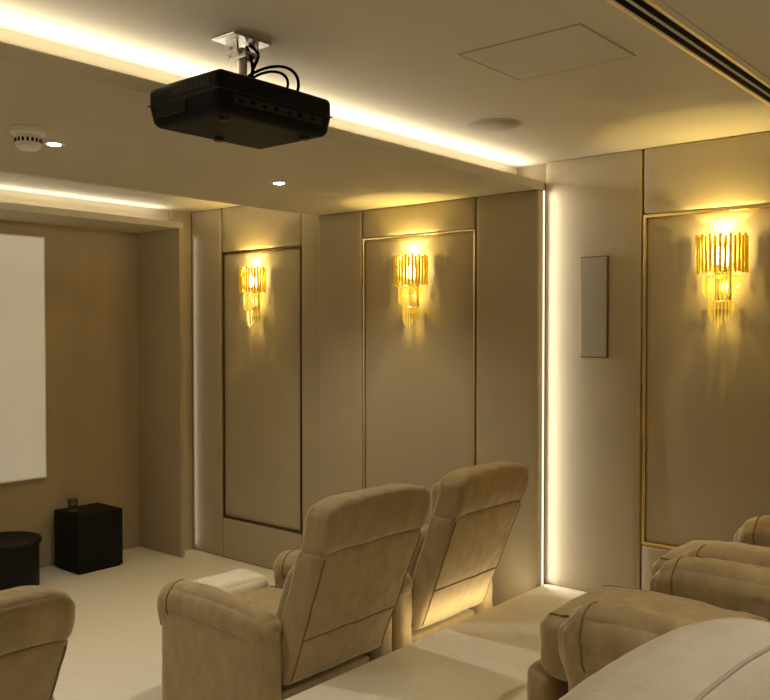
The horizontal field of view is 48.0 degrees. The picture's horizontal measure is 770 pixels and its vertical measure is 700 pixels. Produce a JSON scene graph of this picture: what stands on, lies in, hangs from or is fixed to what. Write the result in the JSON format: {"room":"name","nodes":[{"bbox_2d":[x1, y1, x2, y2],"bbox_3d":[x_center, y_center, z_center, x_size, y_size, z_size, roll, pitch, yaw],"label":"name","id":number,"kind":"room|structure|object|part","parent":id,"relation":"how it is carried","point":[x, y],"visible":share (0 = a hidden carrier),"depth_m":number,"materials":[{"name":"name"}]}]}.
{"room":"home theater","nodes":[
{"label":"home theater","id":0,"kind":"room"},
{"bbox_2d":[0,220,138,567],"bbox_3d":[-4.119,0.268,5.282,0.100,3.000,6.540,1,2,40],"label":"wall","id":1,"kind":"structure","parent":0,"point":[91,275],"depth_m":7.15,"materials":[{"name":"brown wood"}]},
{"bbox_2d":[0,233,46,483],"bbox_3d":[-3.789,0.090,5.549,0.048,1.905,3.400,1,2,40],"label":"projection screen","id":2,"kind":"object","parent":1,"relation":"attached to","point":[23,430],"visible":1,"depth_m":6.68,"materials":[{"name":"white fabric"}]},
{"bbox_2d":[0,189,182,232],"bbox_3d":[-3.929,-1.035,4.934,0.600,0.167,6.300,1,2,40],"label":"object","id":3,"kind":"structure","parent":1,"relation":"attached to","point":[16,206],"depth_m":6.66,"materials":[{"name":"paint"}]},
{"bbox_2d":[137,228,184,557],"bbox_3d":[-1.909,0.357,7.358,0.598,2.728,0.040,1,2,40],"label":"wall panel","id":4,"kind":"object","parent":1,"relation":"attached to","point":[159,253],"depth_m":7.32,"materials":[{"name":"fabric"}]},
{"bbox_2d":[39,546,275,699],"bbox_3d":[-0.687,1.883,2.484,9.000,0.100,6.640,1,2,40],"label":"floor","id":5,"kind":"structure","parent":0,"point":[113,652],"depth_m":5.67,"materials":[{"name":"carpet"}]},
{"bbox_2d":[0,531,41,590],"bbox_3d":[-2.781,1.562,6.290,0.536,0.368,0.536,1,2,40],"label":"round side table","id":6,"kind":"object","parent":5,"relation":"on","point":[19,550],"visible":0.94,"depth_m":6.16,"materials":[{"name":"black paint"}]},
{"bbox_2d":[0,585,74,699],"bbox_3d":[-1.621,1.278,2.841,1.168,1.093,0.926,1,2,40],"label":"recliner","id":7,"kind":"object","parent":5,"relation":"on","point":[37,623],"visible":1,"depth_m":2.65,"materials":[{"name":"beige fabric"}]},
{"bbox_3d":[-1.371,1.218,2.627,0.412,0.626,0.687,1,2,40],"label":"backrest","id":8,"kind":"part","parent":7,"relation":"part of","materials":[{"name":"beige fabric"}]},
{"bbox_2d":[54,502,122,574],"bbox_3d":[-2.369,1.500,6.916,0.360,0.462,0.390,1,2,40],"label":"side table","id":9,"kind":"object","parent":5,"relation":"on","point":[88,539],"visible":0.99,"depth_m":6.79,"materials":[{"name":"black paint"}]},
{"bbox_2d":[67,498,77,511],"bbox_3d":[-2.465,1.223,6.827,0.084,0.095,0.084,1,2,40],"label":"glass","id":10,"kind":"object","parent":9,"relation":"on","point":[72,503],"visible":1,"depth_m":6.79,"materials":[{"name":"beige"}]},
{"bbox_2d":[158,483,429,699],"bbox_3d":[-0.507,1.207,4.307,1.344,1.169,0.927,1,2,40],"label":"recliner","id":11,"kind":"object","parent":5,"relation":"on","point":[231,635],"visible":0.98,"depth_m":3.93,"materials":[{"name":"beige fabric"}]},
{"bbox_3d":[-0.778,1.505,4.041,0.779,0.549,0.146,1,2,40],"label":"arm panel","id":12,"kind":"part","parent":11,"relation":"part of","materials":[{"name":"beige fabric"}]},
{"bbox_2d":[237,587,282,612],"bbox_3d":[-0.599,1.418,4.389,0.620,0.309,0.595,1,2,40],"label":"seat cushion","id":13,"kind":"object","parent":11,"relation":"on","point":[268,597],"depth_m":4.49,"materials":[{"name":"beige fabric"}]},
{"bbox_2d":[275,565,294,622],"bbox_3d":[-0.275,1.141,4.110,0.262,0.392,0.562,1,2,40],"label":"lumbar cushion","id":14,"kind":"object","parent":11,"relation":"on","point":[281,604],"depth_m":3.90,"materials":[{"name":"beige fabric"}]},
{"bbox_3d":[-0.508,1.661,4.318,0.640,0.260,0.600,1,2,40],"label":"frame","id":15,"kind":"part","parent":11,"relation":"part of","materials":[{"name":"beige fabric"}]},
{"bbox_3d":[-0.285,1.491,4.625,0.780,0.547,0.146,1,2,40],"label":"arm panel","id":16,"kind":"part","parent":11,"relation":"part of","materials":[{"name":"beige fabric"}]},
{"bbox_3d":[-0.188,1.172,4.037,0.400,0.653,0.704,1,2,40],"label":"backrest","id":17,"kind":"part","parent":11,"relation":"part of","materials":[{"name":"beige fabric"}]},
{"bbox_2d":[300,461,528,651],"bbox_3d":[0.093,1.190,5.017,1.344,1.169,0.927,1,2,40],"label":"recliner","id":18,"kind":"object","parent":5,"relation":"on","point":[456,558],"visible":0.54,"depth_m":4.55,"materials":[{"name":"beige fabric"}]},
{"bbox_3d":[-0.178,1.488,4.751,0.779,0.549,0.146,1,2,40],"label":"arm panel","id":19,"kind":"part","parent":18,"relation":"part of","materials":[{"name":"beige fabric"}]},
{"bbox_2d":[408,525,428,577],"bbox_3d":[0.325,1.124,4.820,0.262,0.392,0.562,1,2,40],"label":"armrest","id":20,"kind":"object","parent":18,"relation":"on","point":[418,549],"depth_m":4.59,"materials":[{"name":"beige fabric"}]},
{"bbox_3d":[0.092,1.645,5.028,0.640,0.260,0.600,1,2,40],"label":"frame","id":21,"kind":"part","parent":18,"relation":"part of","materials":[{"name":"beige fabric"}]},
{"bbox_3d":[0.412,1.156,4.747,0.399,0.653,0.664,1,2,40],"label":"backrest","id":22,"kind":"part","parent":18,"relation":"part of","materials":[{"name":"beige fabric"}]},
{"bbox_3d":[0.316,1.474,5.336,0.780,0.547,0.146,1,2,40],"label":"arm panel","id":23,"kind":"part","parent":18,"relation":"part of","materials":[{"name":"beige fabric"}]},
{"bbox_2d":[285,583,585,699],"bbox_3d":[0.796,1.686,1.160,5.030,0.355,6.540,1,2,40],"label":"platform","id":24,"kind":"object","parent":5,"relation":"on","point":[489,654],"visible":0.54,"depth_m":3.98,"materials":[{"name":"carpet"}]},
{"bbox_2d":[527,557,769,699],"bbox_3d":[1.216,0.913,2.962,1.431,1.109,0.962,1,2,40],"label":"recliner","id":25,"kind":"object","parent":24,"relation":"on","point":[596,626],"visible":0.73,"depth_m":3.17,"materials":[{"name":"beige fabric"}]},
{"bbox_3d":[0.899,1.204,2.734,0.681,0.501,0.147,1,2,40],"label":"arm panel","id":26,"kind":"part","parent":25,"relation":"part of","materials":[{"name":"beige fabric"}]},
{"bbox_2d":[540,586,769,682],"bbox_3d":[0.995,1.085,3.153,0.741,0.321,0.534,1,2,40],"label":"armrest","id":27,"kind":"object","parent":25,"relation":"on","point":[700,603],"depth_m":3.18,"materials":[{"name":"beige fabric"}]},
{"bbox_2d":[558,616,769,699],"bbox_3d":[0.166,0.985,1.414,0.741,1.058,1.387,1,2,40],"label":"recliner chair","id":28,"kind":"object","parent":24,"relation":"on","point":[728,657],"visible":1,"depth_m":1.30,"materials":[{"name":"fabric"}]},
{"bbox_2d":[652,516,769,576],"bbox_3d":[1.868,0.895,3.733,1.431,1.109,0.962,1,2,40],"label":"recliner","id":29,"kind":"object","parent":24,"relation":"on","point":[751,545],"visible":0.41,"depth_m":3.97,"materials":[{"name":"beige fabric"}]},
{"bbox_2d":[652,540,769,576],"bbox_3d":[1.647,1.067,3.924,0.741,0.321,0.534,1,2,40],"label":"armrest","id":30,"kind":"object","parent":29,"relation":"on","point":[753,545],"depth_m":4.03,"materials":[{"name":"beige fabric"}]},
{"bbox_2d":[0,0,769,212],"bbox_3d":[-0.681,-1.109,2.345,8.900,0.100,6.540,1,2,40],"label":"ceiling","id":31,"kind":"structure","parent":0,"point":[395,67],"depth_m":3.29,"materials":[{"name":"paint"}]},
{"bbox_2d":[147,31,332,148],"bbox_3d":[-0.510,-0.909,3.015,0.424,0.330,0.513,1,2,40],"label":"ceiling projector","id":32,"kind":"object","parent":31,"relation":"hanging from","point":[218,105],"visible":1,"depth_m":2.90,"materials":[{"name":"black plastic"}]},
{"bbox_2d":[156,98,185,117],"bbox_3d":[-0.706,-0.797,2.850,0.160,0.040,0.004,1,2,40],"label":"grille","id":33,"kind":"object","parent":32,"relation":"attached to","point":[165,107],"depth_m":2.85,"materials":[{"name":"black plastic"}]},
{"bbox_2d":[173,74,208,94],"bbox_3d":[-0.625,-0.852,2.779,0.186,0.030,0.003,1,2,40],"label":"air vent","id":34,"kind":"object","parent":32,"relation":"attached to","point":[199,83],"depth_m":2.77,"materials":[{"name":"black plastic"}]},
{"bbox_3d":[-0.495,-1.069,3.000,0.120,0.010,0.170,1,2,40],"label":"ceiling plate","id":35,"kind":"part","parent":32,"relation":"part of","materials":[{"name":"silver metal"}]},
{"bbox_3d":[-0.351,-0.799,2.884,0.006,0.026,0.400,1,2,40],"label":"connector plate","id":36,"kind":"part","parent":32,"relation":"part of","materials":[{"name":"black plastic"}]},
{"bbox_2d":[0,28,545,215],"bbox_3d":[-1.841,-0.998,3.327,1.865,0.167,6.540,1,2,40],"label":"soffit","id":37,"kind":"object","parent":31,"relation":"attached to","point":[93,104],"depth_m":4.21,"materials":[{"name":"paint"}]},
{"bbox_2d":[10,125,45,151],"bbox_3d":[-1.485,-0.875,3.600,0.140,0.092,0.140,1,2,40],"label":"smoke detector","id":38,"kind":"object","parent":37,"relation":"attached to","point":[28,138],"visible":1,"depth_m":3.56,"materials":[{"name":"white plastic"}]},
{"bbox_2d":[43,141,64,145],"bbox_3d":[-1.484,-0.922,3.879,0.090,0.010,0.090,1,2,40],"label":"recessed light","id":39,"kind":"object","parent":37,"relation":"in","point":[49,143],"visible":1,"depth_m":3.86,"materials":[{"name":"white plastic"}]},
{"bbox_2d":[271,181,286,184],"bbox_3d":[-0.601,-0.946,4.908,0.090,0.010,0.090,1,2,40],"label":"recessed light","id":40,"kind":"object","parent":37,"relation":"in","point":[273,182],"visible":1,"depth_m":4.88,"materials":[{"name":"white"}]},
{"bbox_2d":[465,118,519,131],"bbox_3d":[0.527,-1.100,4.236,0.266,0.006,0.266,1,2,40],"label":"ceiling speaker","id":41,"kind":"object","parent":31,"relation":"attached to","point":[491,124],"visible":1,"depth_m":4.21,"materials":[{"name":"paint"}]},
{"bbox_2d":[458,23,635,80],"bbox_3d":[0.592,-1.077,3.155,0.490,0.003,0.430,1,2,40],"label":"access hatch","id":42,"kind":"object","parent":31,"relation":"attached to","point":[575,46],"visible":1,"depth_m":3.13,"materials":[{"name":"beige paint"}]},
{"bbox_2d":[601,0,769,107],"bbox_3d":[0.998,-1.070,2.929,0.137,0.004,3.440,1,2,40],"label":"ceiling vent","id":43,"kind":"object","parent":31,"relation":"in","point":[655,16],"visible":1,"depth_m":3.02,"materials":[{"name":"metal"}]},
{"bbox_2d":[224,150,760,583],"bbox_3d":[1.423,0.276,4.945,9.000,3.000,0.100,1,2,40],"label":"wall","id":44,"kind":"structure","parent":0,"point":[536,172],"depth_m":5.26,"materials":[{"name":"paint"}]},
{"bbox_2d":[169,210,193,550],"bbox_3d":[-1.879,0.270,7.514,0.440,2.895,0.240,1,2,40],"label":"trim","id":45,"kind":"structure","parent":44,"relation":"attached to","point":[176,216],"depth_m":7.40,"materials":[{"name":"paint"}]},
{"bbox_2d":[192,209,224,555],"bbox_3d":[-1.494,0.274,7.311,0.397,2.893,0.046,1,2,40],"label":"upholstered panel","id":46,"kind":"object","parent":44,"relation":"attached to","point":[208,525],"visible":1,"depth_m":7.28,"materials":[{"name":"fabric"}]},
{"bbox_2d":[222,246,301,533],"bbox_3d":[-0.980,0.299,6.882,0.926,2.191,0.040,1,2,40],"label":"upholstered panel","id":47,"kind":"object","parent":44,"relation":"attached to","point":[262,363],"visible":0.98,"depth_m":6.84,"materials":[{"name":"fabric"}]},
{"bbox_2d":[239,266,265,328],"bbox_3d":[-1.068,-0.408,6.831,0.270,0.490,0.126,1,2,40],"label":"wall sconce","id":48,"kind":"object","parent":47,"relation":"attached to","point":[253,280],"visible":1,"depth_m":6.79,"materials":[{"name":"gold metal"}]},
{"bbox_3d":[-1.087,-0.372,6.810,0.009,0.145,0.010,1,2,40],"label":"crystal rod","id":49,"kind":"part","parent":48,"relation":"part of","materials":[{"name":"beige"}]},
{"bbox_2d":[222,206,301,251],"bbox_3d":[-0.983,-0.981,6.849,0.927,0.363,0.046,1,2,40],"label":"upholstered panel","id":50,"kind":"object","parent":44,"relation":"attached to","point":[244,228],"visible":0.8,"depth_m":6.84,"materials":[{"name":"fabric"}]},
{"bbox_2d":[223,517,301,569],"bbox_3d":[-0.983,1.564,6.908,0.927,0.333,0.046,1,2,40],"label":"upholstered panel","id":51,"kind":"object","parent":44,"relation":"attached to","point":[251,543],"visible":0.74,"depth_m":6.92,"materials":[{"name":"fabric"}]},
{"bbox_2d":[302,214,318,541],"bbox_3d":[-0.544,0.293,6.507,0.207,2.893,0.046,1,2,40],"label":"upholstered panel","id":52,"kind":"object","parent":44,"relation":"attached to","point":[310,277],"visible":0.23,"depth_m":6.49,"materials":[{"name":"fabric"}]},
{"bbox_2d":[318,211,365,500],"bbox_3d":[-0.297,0.382,6.262,0.432,2.726,0.106,1,2,40],"label":"upholstered panel","id":53,"kind":"object","parent":44,"relation":"attached to","point":[340,236],"visible":0.56,"depth_m":6.20,"materials":[{"name":"fabric"}]},
{"bbox_2d":[363,229,476,524],"bbox_3d":[0.238,0.324,5.814,0.946,2.191,0.100,1,2,40],"label":"upholstered panel","id":54,"kind":"object","parent":44,"relation":"attached to","point":[419,379],"visible":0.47,"depth_m":5.75,"materials":[{"name":"fabric"}]},
{"bbox_2d":[393,254,427,327],"bbox_3d":[0.150,-0.383,5.724,0.270,0.490,0.126,1,2,40],"label":"wall sconce","id":55,"kind":"object","parent":54,"relation":"attached to","point":[401,271],"visible":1,"depth_m":5.68,"materials":[{"name":"gold metal"}]},
{"bbox_3d":[0.105,-0.356,5.733,0.009,0.128,0.010,1,2,40],"label":"crystal rod","id":56,"kind":"part","parent":55,"relation":"part of","materials":[{"name":"beige"}]},
{"bbox_3d":[0.134,-0.221,5.737,0.008,0.134,0.010,1,2,40],"label":"crystal rod","id":57,"kind":"part","parent":55,"relation":"part of","materials":[{"name":"beige"}]},
{"bbox_3d":[0.131,-0.347,5.703,0.009,0.145,0.010,1,2,40],"label":"crystal rod","id":58,"kind":"part","parent":55,"relation":"part of","materials":[{"name":"beige"}]},
{"bbox_3d":[0.146,-0.213,5.724,0.008,0.150,0.010,1,2,40],"label":"crystal rod","id":59,"kind":"part","parent":55,"relation":"part of","materials":[{"name":"beige"}]},
{"bbox_3d":[0.165,-0.355,5.683,0.009,0.128,0.010,1,2,40],"label":"crystal rod","id":60,"kind":"part","parent":55,"relation":"part of","materials":[{"name":"beige"}]},
{"bbox_3d":[0.179,-0.229,5.708,0.008,0.118,0.010,1,2,40],"label":"crystal rod","id":61,"kind":"part","parent":55,"relation":"part of","materials":[{"name":"beige"}]},
{"bbox_3d":[0.184,-0.359,5.678,0.009,0.119,0.010,1,2,40],"label":"crystal rod","id":62,"kind":"part","parent":55,"relation":"part of","materials":[{"name":"beige glass"}]},
{"bbox_3d":[0.202,-0.363,5.677,0.009,0.111,0.010,1,2,40],"label":"crystal rod","id":63,"kind":"part","parent":55,"relation":"part of","materials":[{"name":"beige"}]},
{"bbox_2d":[363,198,476,238],"bbox_3d":[0.235,-0.873,5.783,0.947,0.196,0.106,1,2,40],"label":"upholstered panel","id":64,"kind":"object","parent":44,"relation":"attached to","point":[459,214],"visible":0.78,"depth_m":5.71,"materials":[{"name":"fabric"}]},
{"bbox_2d":[476,190,545,606],"bbox_3d":[0.776,0.403,5.356,0.452,2.726,0.106,1,2,40],"label":"upholstered panel","id":65,"kind":"object","parent":44,"relation":"attached to","point":[509,225],"depth_m":5.27,"materials":[{"name":"fabric"}]},
{"bbox_3d":[0.954,0.406,5.219,0.003,2.724,0.016,1,2,40],"label":"led strip","id":66,"kind":"part","parent":65,"relation":"part of","materials":[{"name":"white plastic"}]},
{"bbox_2d":[544,150,643,591],"bbox_3d":[1.203,0.149,5.031,0.607,2.538,0.041,1,2,40],"label":"upholstered panel","id":67,"kind":"object","parent":44,"relation":"attached to","point":[594,204],"visible":0.91,"depth_m":5.00,"materials":[{"name":"fabric"}]},
{"bbox_2d":[580,255,608,357],"bbox_3d":[1.211,-0.247,4.985,0.176,0.584,0.019,1,2,40],"label":"wall speaker","id":68,"kind":"object","parent":67,"relation":"attached to","point":[594,320],"visible":1,"depth_m":4.98,"materials":[{"name":"taupe speaker fabric"},{"name":"dark bronze"}]},
{"bbox_2d":[641,545,671,591],"bbox_3d":[1.782,1.263,4.567,0.892,0.333,0.041,1,2,40],"label":"upholstered panel","id":69,"kind":"object","parent":44,"relation":"attached to","point":[650,555],"visible":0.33,"depth_m":4.81,"materials":[{"name":"fabric"}]},
{"bbox_2d":[641,204,769,548],"bbox_3d":[1.784,0.175,4.545,0.891,1.836,0.035,1,2,40],"label":"upholstered panel","id":70,"kind":"object","parent":44,"relation":"attached to","point":[706,387],"visible":0.91,"depth_m":4.61,"materials":[{"name":"fabric"}]},
{"bbox_2d":[695,232,748,327],"bbox_3d":[1.727,-0.354,4.476,0.270,0.490,0.126,1,2,40],"label":"wall sconce","id":71,"kind":"object","parent":70,"relation":"attached to","point":[722,254],"visible":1,"depth_m":4.45,"materials":[{"name":"gold metal"}]},
{"bbox_3d":[1.671,-0.337,4.521,0.009,0.111,0.010,1,2,40],"label":"crystal rod","id":72,"kind":"part","parent":71,"relation":"part of","materials":[{"name":"beige"}]},
{"bbox_3d":[1.675,-0.332,4.503,0.009,0.119,0.010,1,2,40],"label":"crystal rod","id":73,"kind":"part","parent":71,"relation":"part of","materials":[{"name":"beige glass"}]},
{"bbox_3d":[1.683,-0.328,4.486,0.009,0.128,0.010,1,2,40],"label":"crystal rod","id":74,"kind":"part","parent":71,"relation":"part of","materials":[{"name":"beige"}]},
{"bbox_3d":[1.699,-0.209,4.522,0.008,0.102,0.010,1,2,40],"label":"crystal rod","id":75,"kind":"part","parent":71,"relation":"part of","materials":[{"name":"beige"}]},
{"bbox_3d":[1.702,-0.201,4.505,0.008,0.118,0.010,1,2,40],"label":"crystal rod","id":76,"kind":"part","parent":71,"relation":"part of","materials":[{"name":"beige"}]},
{"bbox_3d":[1.694,-0.323,4.469,0.009,0.136,0.010,1,2,40],"label":"crystal rod","id":77,"kind":"part","parent":71,"relation":"part of","materials":[{"name":"beige glass"}]},
{"bbox_3d":[1.711,-0.193,4.490,0.008,0.134,0.010,1,2,40],"label":"crystal rod","id":78,"kind":"part","parent":71,"relation":"part of","materials":[{"name":"beige"}]},
{"bbox_3d":[1.708,-0.318,4.455,0.009,0.145,0.010,1,2,40],"label":"crystal rod","id":79,"kind":"part","parent":71,"relation":"part of","materials":[{"name":"beige"}]},
{"bbox_3d":[1.724,-0.184,4.477,0.008,0.150,0.010,1,2,40],"label":"crystal rod","id":80,"kind":"part","parent":71,"relation":"part of","materials":[{"name":"beige"}]},
{"bbox_3d":[1.738,-0.491,4.487,0.036,0.100,0.036,1,2,40],"label":"bulb","id":81,"kind":"part","parent":71,"relation":"part of","materials":[{"name":"beige glass"}]},
{"bbox_3d":[1.724,-0.322,4.444,0.009,0.136,0.010,1,2,40],"label":"crystal rod","id":82,"kind":"part","parent":71,"relation":"part of","materials":[{"name":"beige"}]},
{"bbox_3d":[1.739,-0.192,4.466,0.008,0.134,0.010,1,2,40],"label":"crystal rod","id":83,"kind":"part","parent":71,"relation":"part of","materials":[{"name":"beige"}]},
{"bbox_3d":[1.742,-0.326,4.435,0.009,0.128,0.010,1,2,40],"label":"crystal rod","id":84,"kind":"part","parent":71,"relation":"part of","materials":[{"name":"beige"}]},
{"bbox_3d":[1.756,-0.200,4.460,0.008,0.118,0.010,1,2,40],"label":"crystal rod","id":85,"kind":"part","parent":71,"relation":"part of","materials":[{"name":"beige"}]},
{"bbox_3d":[1.773,-0.208,4.459,0.008,0.102,0.010,1,2,40],"label":"crystal rod","id":86,"kind":"part","parent":71,"relation":"part of","materials":[{"name":"beige"}]},
{"bbox_3d":[1.761,-0.331,4.430,0.009,0.119,0.010,1,2,40],"label":"crystal rod","id":87,"kind":"part","parent":71,"relation":"part of","materials":[{"name":"beige"}]},
{"bbox_3d":[1.788,-0.216,4.463,0.008,0.086,0.010,1,2,40],"label":"crystal rod","id":88,"kind":"part","parent":71,"relation":"part of","materials":[{"name":"beige"}]},
{"bbox_3d":[1.779,-0.335,4.429,0.009,0.111,0.010,1,2,40],"label":"crystal rod","id":89,"kind":"part","parent":71,"relation":"part of","materials":[{"name":"beige"}]},
{"bbox_3d":[1.796,-0.339,4.433,0.009,0.102,0.010,1,2,40],"label":"crystal rod","id":90,"kind":"part","parent":71,"relation":"part of","materials":[{"name":"beige"}]},
{"bbox_3d":[1.812,-0.344,4.439,0.009,0.094,0.010,1,2,40],"label":"crystal rod","id":91,"kind":"part","parent":71,"relation":"part of","materials":[{"name":"beige glass"}]},
{"bbox_3d":[1.824,-0.348,4.450,0.009,0.085,0.010,1,2,40],"label":"crystal rod","id":92,"kind":"part","parent":71,"relation":"part of","materials":[{"name":"beige"}]},
{"bbox_2d":[644,131,769,214],"bbox_3d":[1.782,-0.927,4.517,0.892,0.363,0.041,1,2,40],"label":"upholstered panel","id":93,"kind":"object","parent":44,"relation":"attached to","point":[734,171],"visible":1,"depth_m":4.56,"materials":[{"name":"fabric"}]}
]}

